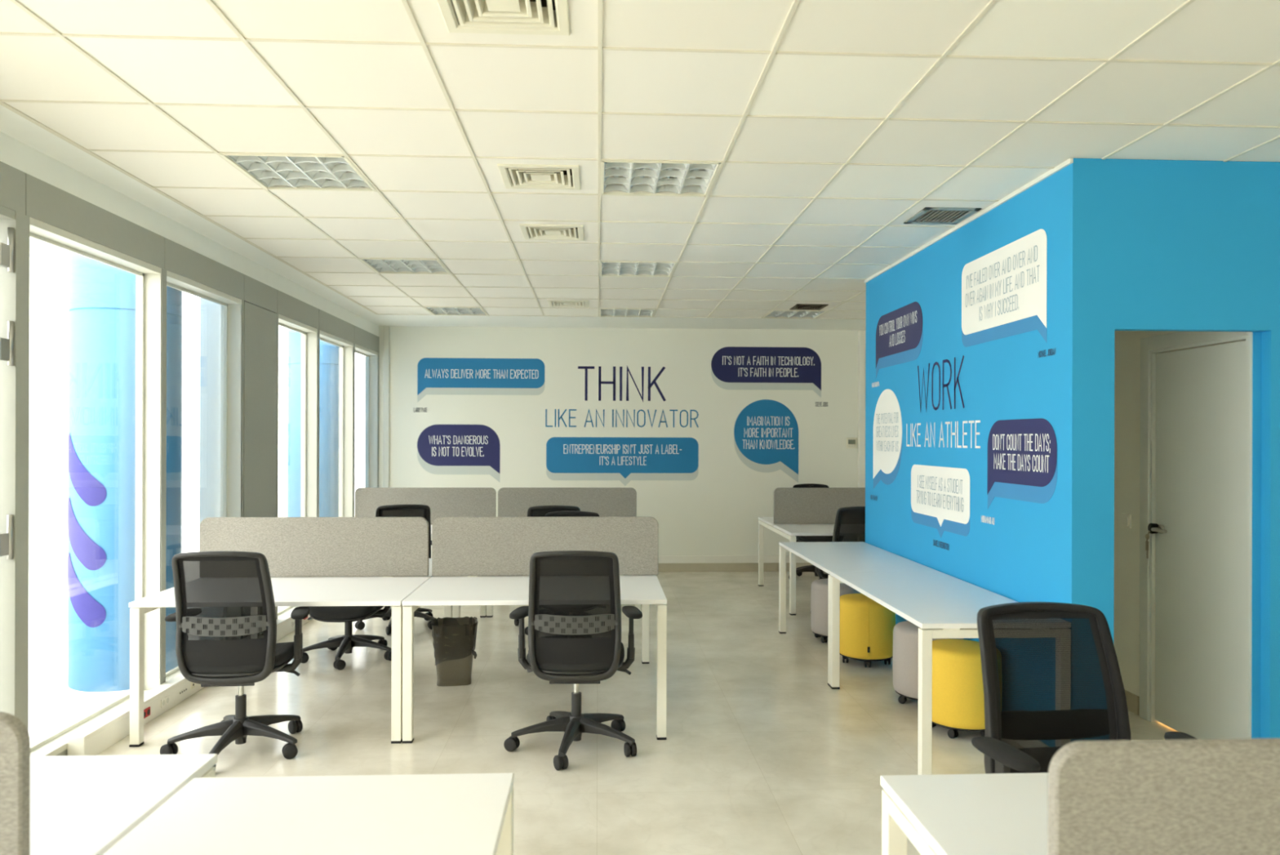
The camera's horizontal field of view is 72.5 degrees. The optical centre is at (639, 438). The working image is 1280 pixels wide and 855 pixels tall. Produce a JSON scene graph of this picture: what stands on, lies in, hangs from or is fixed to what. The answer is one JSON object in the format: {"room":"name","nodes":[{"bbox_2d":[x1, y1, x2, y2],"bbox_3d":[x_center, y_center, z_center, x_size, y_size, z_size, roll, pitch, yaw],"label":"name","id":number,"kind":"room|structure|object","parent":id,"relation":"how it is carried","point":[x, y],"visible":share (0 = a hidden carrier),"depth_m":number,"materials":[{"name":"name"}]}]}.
{"room":"open-plan office","nodes":[
{"label":"open-plan office","id":0,"kind":"room"},
{"bbox_2d":[55,748,67,755],"bbox_3d":[-2.886,1.576,3.676,0.135,0.072,13.620,0,0,-3],"label":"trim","id":1,"kind":"structure","parent":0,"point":[64,752],"depth_m":4.32,"materials":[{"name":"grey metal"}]},
{"bbox_2d":[0,131,378,336],"bbox_3d":[-2.915,-1.379,3.674,0.220,0.320,13.620,0,0,-3],"label":"wall","id":2,"kind":"structure","parent":0,"point":[14,153],"depth_m":5.10,"materials":[{"name":"white paint"}]},
{"bbox_2d":[23,214,164,755],"bbox_3d":[-2.931,0.257,4.647,0.152,2.566,1.289,0,0,-3],"label":"window","id":3,"kind":"structure","parent":2,"relation":"in","point":[150,278],"depth_m":5.26,"materials":[{"name":"metal"}]},
{"bbox_2d":[0,161,379,352],"bbox_3d":[-2.904,-1.122,3.675,0.204,0.192,13.620,0,0,-3],"label":"beam","id":4,"kind":"structure","parent":2,"relation":"attached to","point":[23,193],"depth_m":5.09,"materials":[{"name":"grey metal"}]},
{"bbox_2d":[163,269,244,682],"bbox_3d":[-2.990,0.256,5.882,0.152,2.566,1.191,0,0,-3],"label":"window","id":5,"kind":"structure","parent":2,"relation":"in","point":[232,307],"depth_m":6.44,"materials":[{"name":"metal"}]},
{"bbox_2d":[199,297,221,551],"bbox_3d":[-3.195,0.066,6.806,0.170,3.110,0.652,0,0,-3],"label":"window","id":6,"kind":"structure","parent":2,"relation":"attached to","point":[210,312],"depth_m":6.48,"materials":[{"name":"clear glass"}]},
{"bbox_2d":[275,313,318,619],"bbox_3d":[-3.076,0.256,7.683,0.152,2.566,1.066,0,0,-3],"label":"window","id":7,"kind":"structure","parent":2,"relation":"in","point":[309,335],"depth_m":8.18,"materials":[{"name":"metal"}]},
{"bbox_2d":[318,329,354,516],"bbox_3d":[-3.130,0.256,8.812,0.152,2.566,1.204,0,0,-3],"label":"window","id":8,"kind":"structure","parent":2,"relation":"in","point":[346,348],"depth_m":9.38,"materials":[{"name":"metal"}]},
{"bbox_2d":[353,343,378,516],"bbox_3d":[-3.184,0.256,9.940,0.152,2.566,1.062,0,0,-3],"label":"window","id":9,"kind":"structure","parent":2,"relation":"in","point":[371,373],"depth_m":10.44,"materials":[{"name":"metal"}]},
{"bbox_2d":[378,325,866,556],"bbox_3d":[0.547,0.047,10.719,7.680,3.150,0.120,0,0,-3],"label":"wall","id":10,"kind":"structure","parent":0,"point":[717,512],"depth_m":10.64,"materials":[{"name":"white paint"}]},
{"bbox_2d":[382,326,390,487],"bbox_3d":[-3.040,0.134,10.472,0.070,2.955,0.030,0,0,-3],"label":"trim","id":11,"kind":"structure","parent":10,"relation":"attached to","point":[386,329],"depth_m":10.46,"materials":[{"name":"metal"}]},
{"bbox_2d":[417,424,500,481],"bbox_3d":[-2.185,0.179,10.525,0.990,0.700,0.004,0,0,-3],"label":"speech bubble","id":12,"kind":"object","parent":10,"relation":"attached to","point":[442,449],"visible":1,"depth_m":10.53,"materials":[{"name":"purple plastic"}]},
{"bbox_2d":[413,357,544,412],"bbox_3d":[-1.937,-0.642,10.537,1.570,0.655,0.004,0,0,-3],"label":"speech bubble","id":13,"kind":"object","parent":10,"relation":"attached to","point":[435,375],"visible":1,"depth_m":10.54,"materials":[{"name":"blue plastic"}]},
{"bbox_2d":[431,555,808,563],"bbox_3d":[-0.165,1.469,10.614,5.693,0.089,0.020,0,0,-3],"label":"trim","id":14,"kind":"structure","parent":10,"relation":"attached to","point":[686,558],"depth_m":10.66,"materials":[{"name":"white plastic"}]},
{"bbox_2d":[577,365,666,401],"bbox_3d":[-0.217,-0.668,10.620,1.072,0.453,0.001,0,0,-3],"label":"lettering","id":15,"kind":"object","parent":10,"relation":"attached to","point":[650,384],"depth_m":10.62},
{"bbox_2d":[545,408,698,427],"bbox_3d":[-0.213,-0.248,10.620,1.862,0.235,0.001,0,0,-3],"label":"lettering","id":16,"kind":"object","parent":10,"relation":"attached to","point":[686,411],"depth_m":10.62},
{"bbox_2d":[546,436,698,485],"bbox_3d":[-0.210,0.280,10.620,1.850,0.593,0.004,0,0,-3],"label":"speech bubble","id":17,"kind":"object","parent":10,"relation":"attached to","point":[624,460],"visible":1,"depth_m":10.62,"materials":[{"name":"blue plastic"}]},
{"bbox_2d":[657,562,813,571],"bbox_3d":[-0.166,1.567,10.618,5.695,0.105,0.012,0,0,-3],"label":"baseboard","id":18,"kind":"structure","parent":10,"relation":"attached to","point":[714,566],"depth_m":10.67,"materials":[{"name":"beige stone"}]},
{"bbox_2d":[733,399,798,482],"bbox_3d":[1.547,0.030,10.704,0.798,1.021,0.004,0,0,-3],"label":"speech bubble","id":19,"kind":"object","parent":10,"relation":"attached to","point":[766,431],"visible":1,"depth_m":10.70,"materials":[{"name":"blue plastic"}]},
{"bbox_2d":[711,346,827,406],"bbox_3d":[1.591,-0.756,10.706,1.445,0.732,0.004,0,0,-3],"label":"speech bubble","id":20,"kind":"object","parent":10,"relation":"attached to","point":[769,368],"visible":1,"depth_m":10.70,"materials":[{"name":"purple plastic"}]},
{"bbox_2d":[845,437,857,448],"bbox_3d":[2.600,0.052,10.741,0.130,0.130,0.031,0,0,-3],"label":"thermostat","id":21,"kind":"object","parent":10,"relation":"attached to","point":[851,442],"visible":1,"depth_m":10.73,"materials":[{"name":"white plastic"}]},
{"bbox_2d":[857,330,865,487],"bbox_3d":[2.721,0.150,10.733,0.075,2.955,0.060,0,0,-3],"label":"trim","id":22,"kind":"structure","parent":10,"relation":"attached to","point":[861,334],"depth_m":10.70,"materials":[{"name":"white paint"}]},
{"bbox_2d":[96,571,1177,854],"bbox_3d":[0.822,1.682,3.854,7.780,0.120,13.820,0,0,-3],"label":"floor","id":23,"kind":"structure","parent":0,"point":[759,754],"depth_m":4.83,"materials":[{"name":"beige stone"}]},
{"bbox_2d":[0,205,25,722],"bbox_3d":[-2.869,0.293,3.385,0.154,2.638,1.236,0,0,-3],"label":"door","id":24,"kind":"structure","parent":23,"relation":"on","point":[12,223],"depth_m":3.94,"materials":[{"name":"grey metal"}]},
{"bbox_2d":[30,753,217,854],"bbox_3d":[-1.817,1.236,1.530,1.406,0.757,1.650,0,0,-3],"label":"desk","id":25,"kind":"object","parent":23,"relation":"on","point":[80,804],"visible":0.76,"depth_m":2.12,"materials":[{"name":"white laminate"}]},
{"bbox_2d":[0,711,30,854],"bbox_3d":[-1.801,0.706,1.526,1.412,0.437,0.030,0,0,-3],"label":"screen","id":26,"kind":"object","parent":25,"relation":"attached to","point":[15,738],"visible":1,"depth_m":1.54,"materials":[{"name":"grey fabric"}]},
{"bbox_2d":[67,605,312,755],"bbox_3d":[-2.945,1.546,7.378,0.093,0.132,6.080,0,0,-3],"label":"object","id":27,"kind":"object","parent":23,"relation":"on","point":[105,731],"visible":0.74,"depth_m":4.78,"materials":[{"name":"white plastic"}]},
{"bbox_2d":[143,706,150,718],"bbox_3d":[-2.785,1.546,4.923,0.008,0.048,0.092,0,0,-3],"label":"socket","id":28,"kind":"object","parent":27,"relation":"attached to","point":[146,708],"depth_m":4.93,"materials":[{"name":"red plastic"}]},
{"bbox_2d":[160,694,169,707],"bbox_3d":[-2.795,1.546,5.142,0.008,0.048,0.092,0,0,-3],"label":"socket","id":29,"kind":"object","parent":27,"relation":"attached to","point":[165,699],"depth_m":5.14,"materials":[{"name":"white plastic"}]},
{"bbox_2d":[178,687,186,694],"bbox_3d":[-2.805,1.548,5.360,0.008,0.017,0.096,0,0,-3],"label":"socket","id":30,"kind":"object","parent":27,"relation":"attached to","point":[182,691],"depth_m":5.36,"materials":[{"name":"white plastic"}]},
{"bbox_2d":[191,681,195,688],"bbox_3d":[-2.812,1.546,5.494,0.008,0.048,0.045,0,0,-3],"label":"switch","id":31,"kind":"object","parent":27,"relation":"attached to","point":[193,684],"depth_m":5.49,"materials":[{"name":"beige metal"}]},
{"bbox_2d":[291,619,294,626],"bbox_3d":[-2.900,1.546,7.320,0.008,0.048,0.092,0,0,-3],"label":"socket","id":32,"kind":"object","parent":27,"relation":"attached to","point":[292,620],"depth_m":7.30,"materials":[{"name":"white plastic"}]},
{"bbox_2d":[160,551,310,766],"bbox_3d":[-2.075,1.077,4.495,0.731,1.074,0.684,0,0,-6],"label":"office chair","id":33,"kind":"object","parent":23,"relation":"on","point":[224,615],"visible":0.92,"depth_m":4.29,"materials":[{"name":"black plastic"}]},
{"bbox_2d":[243,301,276,609],"bbox_3d":[-3.034,0.295,6.814,0.154,2.632,0.652,0,0,-3],"label":"pillar","id":34,"kind":"structure","parent":23,"relation":"on","point":[260,364],"depth_m":6.79,"materials":[{"name":"grey paint"}]},
{"bbox_2d":[128,558,452,746],"bbox_3d":[-2.009,1.236,5.423,1.405,0.757,1.665,0,0,-3],"label":"desk","id":35,"kind":"object","parent":23,"relation":"on","point":[288,591],"visible":0.41,"depth_m":4.64,"materials":[{"name":"white laminate"}]},
{"bbox_2d":[200,516,428,577],"bbox_3d":[-2.016,0.706,5.423,1.392,0.437,0.030,0,0,-3],"label":"screen","id":36,"kind":"object","parent":35,"relation":"attached to","point":[291,546],"visible":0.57,"depth_m":5.41,"materials":[{"name":"grey fabric"}]},
{"bbox_2d":[102,772,513,854],"bbox_3d":[-0.696,1.240,1.529,0.809,0.757,1.422,0,0,-3],"label":"table","id":37,"kind":"object","parent":23,"relation":"on","point":[452,813],"visible":1,"depth_m":1.98,"materials":[{"name":"white laminate"}]},
{"bbox_2d":[301,605,391,669],"bbox_3d":[-2.135,1.119,6.429,0.702,0.989,0.712,0,0,-3],"label":"office chair","id":38,"kind":"object","parent":23,"relation":"on","point":[345,642],"visible":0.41,"depth_m":6.28,"materials":[{"name":"black plastic"}]},
{"bbox_2d":[355,503,435,635],"bbox_3d":[-2.056,1.077,7.475,0.687,1.074,0.697,0,0,6],"label":"office chair","id":39,"kind":"object","parent":23,"relation":"on","point":[406,509],"visible":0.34,"depth_m":7.26,"materials":[{"name":"black plastic"}]},
{"bbox_2d":[431,616,478,686],"bbox_3d":[-1.232,1.412,5.802,0.306,0.409,0.267,0,0,-11],"label":"waste bin","id":40,"kind":"object","parent":23,"relation":"on","point":[454,643],"visible":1,"depth_m":5.71,"materials":[{"name":"brown plastic"}]},
{"bbox_2d":[431,524,486,617],"bbox_3d":[-2.136,1.235,8.690,1.405,0.757,1.655,0,0,-3],"label":"desk","id":41,"kind":"object","parent":23,"relation":"on","point":[482,607],"visible":0.06,"depth_m":7.91,"materials":[{"name":"white metal"}]},
{"bbox_2d":[355,487,496,524],"bbox_3d":[-2.132,0.705,8.698,1.387,0.437,0.030,0,0,-3],"label":"screen","id":42,"kind":"object","parent":41,"relation":"attached to","point":[442,501],"visible":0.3,"depth_m":8.69,"materials":[{"name":"grey fabric"}]},
{"bbox_2d":[402,574,666,742],"bbox_3d":[-0.598,1.240,5.490,1.408,0.757,1.665,0,0,-3],"label":"desk","id":43,"kind":"object","parent":23,"relation":"on","point":[455,591],"visible":0.68,"depth_m":4.71,"materials":[{"name":"white laminate"}]},
{"bbox_2d":[431,516,658,576],"bbox_3d":[-0.591,0.710,5.491,1.414,0.437,0.030,0,0,-3],"label":"screen","id":44,"kind":"object","parent":43,"relation":"attached to","point":[469,546],"visible":0.7,"depth_m":5.47,"materials":[{"name":"grey fabric"}]},
{"bbox_2d":[514,505,580,635],"bbox_3d":[-0.733,1.081,7.466,0.689,1.074,0.703,0,0,-5],"label":"office chair","id":45,"kind":"object","parent":23,"relation":"on","point":[539,510],"visible":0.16,"depth_m":7.15,"materials":[{"name":"black plastic"}]},
{"bbox_2d":[526,511,599,661],"bbox_3d":[-0.501,1.092,6.491,0.712,1.054,0.704,0,0,-3],"label":"office chair","id":46,"kind":"object","parent":23,"relation":"on","point":[558,513],"visible":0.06,"depth_m":6.80,"materials":[{"name":"black plastic"}]},
{"bbox_2d":[486,604,640,617],"bbox_3d":[-0.730,1.239,8.758,1.398,0.757,1.655,0,0,-3],"label":"desk","id":47,"kind":"object","parent":23,"relation":"on","point":[489,607],"visible":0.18,"depth_m":7.91,"materials":[{"name":"white laminate"}]},
{"bbox_2d":[497,487,636,516],"bbox_3d":[-0.728,0.709,8.765,1.386,0.437,0.030,0,0,-3],"label":"screen","id":48,"kind":"object","parent":47,"relation":"attached to","point":[512,501],"visible":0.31,"depth_m":8.75,"materials":[{"name":"grey fabric"}]},
{"bbox_2d":[503,550,642,769],"bbox_3d":[-0.347,1.082,4.580,0.713,1.074,0.700,0,0,-2],"label":"office chair","id":49,"kind":"object","parent":23,"relation":"on","point":[573,611],"visible":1,"depth_m":4.36,"materials":[{"name":"black plastic"}]},
{"bbox_2d":[758,516,834,614],"bbox_3d":[2.046,1.247,8.891,1.397,0.757,1.655,0,0,-3],"label":"desk","id":50,"kind":"object","parent":23,"relation":"on","point":[789,531],"visible":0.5,"depth_m":8.41,"materials":[{"name":"white laminate"}]},
{"bbox_2d":[773,487,865,524],"bbox_3d":[2.050,0.717,8.899,1.388,0.437,0.030,0,0,-3],"label":"screen","id":51,"kind":"object","parent":50,"relation":"attached to","point":[792,505],"visible":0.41,"depth_m":8.87,"materials":[{"name":"grey fabric"}]},
{"bbox_2d":[788,483,832,578],"bbox_3d":[2.046,1.081,10.084,0.685,1.089,0.731,0,0,-3],"label":"office chair","id":52,"kind":"object","parent":23,"relation":"on","point":[800,570],"visible":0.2,"depth_m":10.02,"materials":[{"name":"black plastic"}]},
{"bbox_2d":[810,577,862,642],"bbox_3d":[1.591,1.386,7.053,0.416,0.478,0.420,0,0,-23],"label":"stool","id":53,"kind":"object","parent":23,"relation":"on","point":[819,591],"visible":0.37,"depth_m":6.93,"materials":[{"name":"grey fabric"}]},
{"bbox_2d":[815,506,865,578],"bbox_3d":[1.903,1.103,7.850,0.685,1.044,0.719,0,0,-3],"label":"office chair","id":54,"kind":"object","parent":23,"relation":"on","point":[850,522],"visible":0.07,"depth_m":7.58,"materials":[{"name":"black fabric"}]},
{"bbox_2d":[778,541,937,686],"bbox_3d":[1.564,1.246,6.544,0.720,0.757,1.615,0,0,-3],"label":"table","id":55,"kind":"object","parent":23,"relation":"on","point":[828,557],"visible":0.59,"depth_m":6.52,"materials":[{"name":"white laminate"}]},
{"bbox_2d":[840,593,895,666],"bbox_3d":[1.643,1.386,6.354,0.416,0.478,0.420,0,0,9],"label":"stool","id":56,"kind":"object","parent":23,"relation":"on","point":[866,625],"visible":0.91,"depth_m":6.18,"materials":[{"name":"yellow fabric"}]},
{"bbox_2d":[830,570,1018,774],"bbox_3d":[1.641,1.246,4.924,0.720,0.757,1.622,0,0,-3],"label":"table","id":57,"kind":"object","parent":23,"relation":"on","point":[943,605],"visible":0.55,"depth_m":4.68,"materials":[{"name":"white laminate"}]},
{"bbox_2d":[892,620,963,703],"bbox_3d":[1.777,1.386,5.390,0.420,0.478,0.416,0,0,27],"label":"stool","id":58,"kind":"object","parent":23,"relation":"on","point":[905,633],"visible":0.44,"depth_m":5.28,"materials":[{"name":"grey fabric"}]},
{"bbox_2d":[932,638,985,737],"bbox_3d":[1.796,1.386,4.870,0.416,0.478,0.420,0,0,-38],"label":"stool","id":59,"kind":"object","parent":23,"relation":"on","point":[957,688],"visible":0.65,"depth_m":4.70,"materials":[{"name":"yellow fabric"}]},
{"bbox_2d":[880,772,1048,854],"bbox_3d":[1.357,1.245,1.454,1.405,0.757,1.655,0,0,-3],"label":"desk","id":60,"kind":"object","parent":23,"relation":"on","point":[980,813],"visible":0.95,"depth_m":2.05,"materials":[{"name":"white laminate"}]},
{"bbox_2d":[1048,737,1279,854],"bbox_3d":[1.359,0.715,1.452,1.383,0.437,0.030,0,0,-3],"label":"screen","id":61,"kind":"object","parent":60,"relation":"attached to","point":[1178,796],"visible":1,"depth_m":1.41,"materials":[{"name":"grey fabric"}]},
{"bbox_2d":[971,601,1197,773],"bbox_3d":[1.365,1.087,2.620,0.711,1.074,0.676,0,0,-5],"label":"office chair","id":62,"kind":"object","parent":23,"relation":"on","point":[1051,676],"visible":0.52,"depth_m":2.84,"materials":[{"name":"black plastic"}]},
{"bbox_2d":[0,0,1279,330],"bbox_3d":[0.910,-1.402,3.858,7.460,0.136,13.640,0,0,-3],"label":"ceiling","id":63,"kind":"structure","parent":0,"point":[830,125],"depth_m":3.67,"materials":[{"name":"tile"}]},
{"bbox_2d":[219,153,376,191],"bbox_3d":[-1.707,-1.396,4.429,0.588,0.112,0.588,0,0,-3],"label":"ceiling light","id":64,"kind":"object","parent":63,"relation":"attached to","point":[281,166],"visible":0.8,"depth_m":4.47,"materials":[{"name":"beige metal"}]},
{"bbox_2d":[359,258,450,274],"bbox_3d":[-1.822,-1.396,6.826,0.588,0.112,0.588,0,0,-3],"label":"ceiling light","id":65,"kind":"object","parent":63,"relation":"attached to","point":[379,265],"visible":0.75,"depth_m":6.95,"materials":[{"name":"beige metal"}]},
{"bbox_2d":[422,306,488,315],"bbox_3d":[-1.937,-1.397,9.224,0.588,0.112,0.588,0,0,-3],"label":"ceiling light","id":66,"kind":"object","parent":63,"relation":"attached to","point":[433,310],"visible":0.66,"depth_m":9.35,"materials":[{"name":"beige metal"}]},
{"bbox_2d":[436,0,569,35],"bbox_3d":[-0.422,-1.396,2.689,0.400,0.121,0.400,0,0,-3],"label":"ceiling vent","id":67,"kind":"object","parent":63,"relation":"in","point":[533,17],"visible":1,"depth_m":2.79,"materials":[{"name":"beige metal"}]},
{"bbox_2d":[497,164,580,190],"bbox_3d":[-0.508,-1.396,4.487,0.400,0.121,0.400,0,0,-3],"label":"ceiling vent","id":68,"kind":"object","parent":63,"relation":"in","point":[521,176],"visible":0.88,"depth_m":4.49,"materials":[{"name":"beige metal"}]},
{"bbox_2d":[519,223,584,240],"bbox_3d":[-0.566,-1.396,5.685,0.400,0.121,0.400,0,0,-3],"label":"ceiling vent","id":69,"kind":"object","parent":63,"relation":"in","point":[530,232],"visible":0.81,"depth_m":5.69,"materials":[{"name":"beige metal"}]},
{"bbox_2d":[546,299,588,306],"bbox_3d":[-0.710,-1.397,8.682,0.400,0.121,0.400,0,0,-3],"label":"ceiling vent","id":70,"kind":"object","parent":63,"relation":"in","point":[552,303],"visible":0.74,"depth_m":8.69,"materials":[{"name":"beige metal"}]},
{"bbox_2d":[599,308,656,317],"bbox_3d":[-0.139,-1.391,9.310,0.588,0.112,0.588,0,0,-3],"label":"ceiling light","id":71,"kind":"object","parent":63,"relation":"attached to","point":[613,312],"visible":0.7,"depth_m":9.44,"materials":[{"name":"beige metal"}]},
{"bbox_2d":[600,261,677,276],"bbox_3d":[-0.024,-1.391,6.913,0.588,0.112,0.588,0,0,-3],"label":"ceiling light","id":72,"kind":"object","parent":63,"relation":"attached to","point":[652,268],"visible":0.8,"depth_m":7.04,"materials":[{"name":"beige metal"}]},
{"bbox_2d":[600,160,722,196],"bbox_3d":[0.091,-1.391,4.515,0.588,0.112,0.588,0,0,-3],"label":"ceiling light","id":73,"kind":"object","parent":63,"relation":"attached to","point":[655,171],"visible":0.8,"depth_m":4.57,"materials":[{"name":"beige metal"}]},
{"bbox_2d":[762,310,827,319],"bbox_3d":[1.659,-1.386,9.396,0.588,0.112,0.588,0,0,-3],"label":"ceiling light","id":74,"kind":"object","parent":63,"relation":"attached to","point":[813,314],"visible":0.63,"depth_m":9.52,"materials":[{"name":"beige metal"}]},
{"bbox_2d":[789,303,828,310],"bbox_3d":[1.712,-1.386,8.862,0.316,0.112,0.336,0,0,-3],"label":"ceiling vent","id":75,"kind":"object","parent":63,"relation":"in","point":[819,307],"visible":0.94,"depth_m":8.89,"materials":[{"name":"grey metal"}]},
{"bbox_2d":[903,207,981,224],"bbox_3d":[1.808,-1.386,5.240,0.331,0.112,0.361,0,0,-3],"label":"ceiling vent","id":76,"kind":"object","parent":63,"relation":"in","point":[969,211],"visible":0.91,"depth_m":5.25,"materials":[{"name":"grey metal"}]},
{"bbox_2d":[865,158,1279,737],"bbox_3d":[3.252,0.149,5.829,2.545,2.961,3.220,0,0,-3],"label":"wall partition","id":77,"kind":"structure","parent":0,"point":[1133,244],"depth_m":4.21,"materials":[{"name":"blue paint"}]},
{"bbox_2d":[870,388,902,500],"bbox_3d":[1.927,0.058,6.858,0.004,0.890,0.752,0,0,-3],"label":"speech bubble","id":78,"kind":"object","parent":77,"relation":"attached to","point":[887,421],"visible":1,"depth_m":6.82,"materials":[{"name":"white plastic"}]},
{"bbox_2d":[871,301,923,386],"bbox_3d":[1.939,-0.697,6.642,0.004,0.558,1.129,0,0,-3],"label":"speech bubble","id":79,"kind":"object","parent":77,"relation":"attached to","point":[899,332],"visible":1,"depth_m":6.55,"materials":[{"name":"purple plastic"}]},
{"bbox_2d":[911,464,969,550],"bbox_3d":[1.976,0.453,5.795,0.004,0.537,0.995,0,0,-3],"label":"speech bubble","id":80,"kind":"object","parent":77,"relation":"attached to","point":[940,495],"visible":1,"depth_m":5.74,"materials":[{"name":"white plastic"}]},
{"bbox_2d":[917,355,964,411],"bbox_3d":[1.980,-0.347,5.776,0.001,0.341,0.793,0,0,-3],"label":"lettering","id":81,"kind":"object","parent":77,"relation":"attached to","point":[944,360],"depth_m":5.71},
{"bbox_2d":[906,420,980,448],"bbox_3d":[1.979,-0.026,5.773,0.001,0.183,1.235,0,0,-3],"label":"lettering","id":82,"kind":"object","parent":77,"relation":"attached to","point":[964,421],"depth_m":5.58},
{"bbox_2d":[864,158,1072,283],"bbox_3d":[1.979,-1.324,5.768,0.016,0.022,3.220,0,0,-3],"label":"trim","id":83,"kind":"structure","parent":77,"relation":"attached to","point":[1068,162],"depth_m":5.12,"materials":[{"name":"white plastic"}]},
{"bbox_2d":[961,228,1055,357],"bbox_3d":[2.024,-0.741,4.868,0.004,0.659,1.115,0,0,-3],"label":"speech bubble","id":84,"kind":"object","parent":77,"relation":"attached to","point":[1004,290],"visible":1,"depth_m":4.82,"materials":[{"name":"white plastic"}]},
{"bbox_2d":[981,417,1057,524],"bbox_3d":[2.029,0.193,4.718,0.004,0.594,0.848,0,0,-3],"label":"speech bubble","id":85,"kind":"object","parent":77,"relation":"attached to","point":[1022,453],"visible":1,"depth_m":4.64,"materials":[{"name":"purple plastic"}]},
{"bbox_2d":[1251,331,1262,737],"bbox_3d":[3.041,0.529,4.274,0.099,2.200,0.012,0,0,-3],"label":"trim","id":86,"kind":"structure","parent":77,"relation":"attached to","point":[1256,335],"depth_m":4.27,"materials":[{"name":"blue paint"}]},
{"bbox_2d":[1113,330,1177,696],"bbox_3d":[3.719,0.150,5.887,1.607,2.961,3.150,0,0,-3],"label":"wall","id":87,"kind":"structure","parent":0,"point":[1127,343],"depth_m":5.27,"materials":[{"name":"white paint"}]},
{"bbox_2d":[1121,513,1131,528],"bbox_3d":[2.934,0.496,5.277,0.016,0.084,0.084,0,0,-3],"label":"light switch","id":88,"kind":"object","parent":87,"relation":"attached to","point":[1126,518],"visible":1,"depth_m":5.26,"materials":[{"name":"white plastic"}]},
{"bbox_2d":[1124,689,1139,715],"bbox_3d":[2.885,1.573,6.284,0.012,0.110,2.277,0,0,-3],"label":"baseboard","id":89,"kind":"structure","parent":87,"relation":"attached to","point":[1132,700],"depth_m":5.20,"materials":[{"name":"beige stone"}]},
{"bbox_3d":[3.300,0.149,5.862,2.445,2.961,3.160,0,0,-3],"label":"wall","id":90,"kind":"structure","parent":0,"visible":0},
{"bbox_2d":[1139,331,1252,738],"bbox_3d":[2.987,0.521,4.697,0.165,2.215,0.853,0,0,-3],"label":"door","id":91,"kind":"structure","parent":90,"relation":"in","point":[1196,437],"depth_m":4.67,"materials":[{"name":"white paint"}]},
{"label":"outside","id":92,"kind":"structure","parent":0,"visible":0},
{"bbox_2d":[28,503,355,746],"bbox_3d":[-8.720,1.650,6.590,11.220,0.090,30.000,0,0,-3],"label":"ground","id":93,"kind":"structure","parent":92,"point":[53,705],"depth_m":5.48,"materials":[{"name":"white"}]},
{"bbox_2d":[28,237,69,649],"bbox_3d":[-6.754,-0.095,6.709,5.150,3.410,0.250,0,0,-3],"label":"window","id":94,"kind":"structure","parent":93,"relation":"on","point":[49,264],"depth_m":6.74,"materials":[{"name":"clear glass"}]},
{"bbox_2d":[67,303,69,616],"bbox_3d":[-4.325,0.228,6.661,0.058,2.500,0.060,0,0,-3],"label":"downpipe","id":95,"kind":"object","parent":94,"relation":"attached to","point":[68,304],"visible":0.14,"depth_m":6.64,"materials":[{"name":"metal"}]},
{"bbox_2d":[67,251,182,691],"bbox_3d":[-3.478,0.090,5.920,0.664,3.060,0.665,0,0,-3],"label":"column","id":96,"kind":"structure","parent":93,"relation":"on","point":[101,439],"depth_m":5.61,"materials":[{"name":"blue paint"}]},
{"bbox_2d":[181,333,288,552],"bbox_3d":[-6.245,0.107,13.316,0.200,3.010,12.800,0,0,-3],"label":"wall","id":97,"kind":"structure","parent":93,"relation":"on","point":[190,344],"depth_m":11.92,"materials":[{"name":"white paint"}]},
{"bbox_2d":[287,328,338,516],"bbox_3d":[-3.684,0.089,10.015,0.664,3.060,0.664,0,0,-3],"label":"window","id":98,"kind":"structure","parent":93,"relation":"on","point":[329,353],"depth_m":9.75,"materials":[{"name":"glass"}]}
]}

